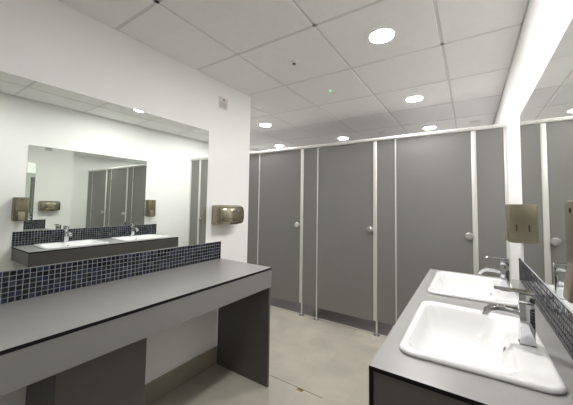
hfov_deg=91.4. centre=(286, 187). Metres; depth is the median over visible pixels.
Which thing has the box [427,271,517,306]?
washbasin
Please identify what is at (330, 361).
floor
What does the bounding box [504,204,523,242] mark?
soap dispenser
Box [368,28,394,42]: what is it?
recessed light
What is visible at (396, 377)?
countertop
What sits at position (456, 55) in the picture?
ceiling
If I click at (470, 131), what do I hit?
wall
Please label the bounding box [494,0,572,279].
wall
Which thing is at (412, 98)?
recessed light
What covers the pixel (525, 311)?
mixer tap
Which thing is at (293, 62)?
ceiling sensor
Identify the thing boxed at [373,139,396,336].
pilaster
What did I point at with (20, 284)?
backsplash
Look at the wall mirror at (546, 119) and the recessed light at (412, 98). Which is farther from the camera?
the recessed light at (412, 98)
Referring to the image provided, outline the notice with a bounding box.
[219,96,227,110]
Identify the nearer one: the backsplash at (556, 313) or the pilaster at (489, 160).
the backsplash at (556, 313)
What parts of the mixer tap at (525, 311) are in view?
spout, lever, plate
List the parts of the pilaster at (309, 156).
latch post, panel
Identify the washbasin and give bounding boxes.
[399,301,566,394]
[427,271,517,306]
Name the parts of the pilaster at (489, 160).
latch post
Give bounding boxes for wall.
[0,0,250,404]
[272,131,473,273]
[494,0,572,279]
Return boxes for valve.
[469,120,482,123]
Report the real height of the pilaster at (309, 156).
1.985 m
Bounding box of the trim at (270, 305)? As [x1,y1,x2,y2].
[270,305,386,336]
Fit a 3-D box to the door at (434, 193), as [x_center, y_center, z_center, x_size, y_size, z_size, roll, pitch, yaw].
[1.346,0.428,2.582,0.631,1.843,0.064,-1,-4,33]
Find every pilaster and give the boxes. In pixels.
[247,153,259,264]
[299,147,318,320]
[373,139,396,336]
[471,127,510,278]
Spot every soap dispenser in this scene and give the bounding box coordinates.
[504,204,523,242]
[563,200,572,302]
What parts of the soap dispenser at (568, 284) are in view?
push lever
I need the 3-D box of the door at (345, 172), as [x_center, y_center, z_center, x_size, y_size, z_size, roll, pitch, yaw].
[0.624,0.443,3.055,0.643,1.843,0.064,-1,-4,33]
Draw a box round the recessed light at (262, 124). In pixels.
[260,123,270,126]
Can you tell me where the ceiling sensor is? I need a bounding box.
[290,60,297,64]
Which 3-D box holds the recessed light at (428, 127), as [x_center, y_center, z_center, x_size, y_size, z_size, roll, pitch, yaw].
[1.895,-0.789,3.708,0.156,0.006,0.156,-1,-4,33]
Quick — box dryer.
[212,205,243,224]
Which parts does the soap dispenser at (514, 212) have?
push lever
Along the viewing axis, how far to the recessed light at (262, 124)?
3.70 m
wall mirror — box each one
[0,71,208,271]
[520,18,572,311]
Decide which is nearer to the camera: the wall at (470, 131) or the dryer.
the dryer
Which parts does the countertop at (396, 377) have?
panel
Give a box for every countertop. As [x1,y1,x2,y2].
[0,258,271,404]
[369,269,572,404]
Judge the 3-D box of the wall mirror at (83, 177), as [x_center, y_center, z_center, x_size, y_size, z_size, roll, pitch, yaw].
[-1.100,-0.056,1.546,0.003,0.906,1.689,-1,-4,33]
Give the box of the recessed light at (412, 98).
[406,96,422,101]
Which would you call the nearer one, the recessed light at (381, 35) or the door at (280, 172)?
the recessed light at (381, 35)
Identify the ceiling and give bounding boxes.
[58,0,529,150]
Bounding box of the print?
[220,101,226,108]
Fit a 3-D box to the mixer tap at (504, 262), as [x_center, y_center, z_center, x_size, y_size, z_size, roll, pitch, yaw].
[1.159,0.478,1.568,0.146,0.176,0.045,-1,-4,33]
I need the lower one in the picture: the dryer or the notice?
the dryer
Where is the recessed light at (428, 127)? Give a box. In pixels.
[423,126,435,129]
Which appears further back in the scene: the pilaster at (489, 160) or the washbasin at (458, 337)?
the pilaster at (489, 160)
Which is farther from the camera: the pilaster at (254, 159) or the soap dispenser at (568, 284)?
the pilaster at (254, 159)
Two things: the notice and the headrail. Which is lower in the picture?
the headrail
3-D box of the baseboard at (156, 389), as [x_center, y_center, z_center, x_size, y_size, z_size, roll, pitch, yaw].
[-1.594,1.267,0.744,0.012,0.140,4.435,-1,-4,33]
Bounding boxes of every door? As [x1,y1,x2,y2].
[258,150,300,302]
[317,142,372,320]
[396,132,472,319]
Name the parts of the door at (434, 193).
knob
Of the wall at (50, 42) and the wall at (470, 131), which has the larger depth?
the wall at (470, 131)
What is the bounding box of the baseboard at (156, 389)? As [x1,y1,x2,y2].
[144,346,216,404]
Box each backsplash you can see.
[0,241,220,303]
[519,258,572,359]
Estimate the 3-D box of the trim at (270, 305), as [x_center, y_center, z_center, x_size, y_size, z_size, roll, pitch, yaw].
[0.265,1.514,3.290,3.746,0.012,0.014,-1,-4,33]
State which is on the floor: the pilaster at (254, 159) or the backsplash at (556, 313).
the pilaster at (254, 159)
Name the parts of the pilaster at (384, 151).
latch post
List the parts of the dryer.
plate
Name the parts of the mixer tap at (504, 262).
spout, lever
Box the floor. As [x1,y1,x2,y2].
[151,296,393,404]
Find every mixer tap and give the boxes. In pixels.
[477,256,510,291]
[482,285,536,348]
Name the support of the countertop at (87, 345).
on the floor
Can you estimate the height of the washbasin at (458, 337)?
0.138 m
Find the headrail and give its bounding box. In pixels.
[249,122,506,154]

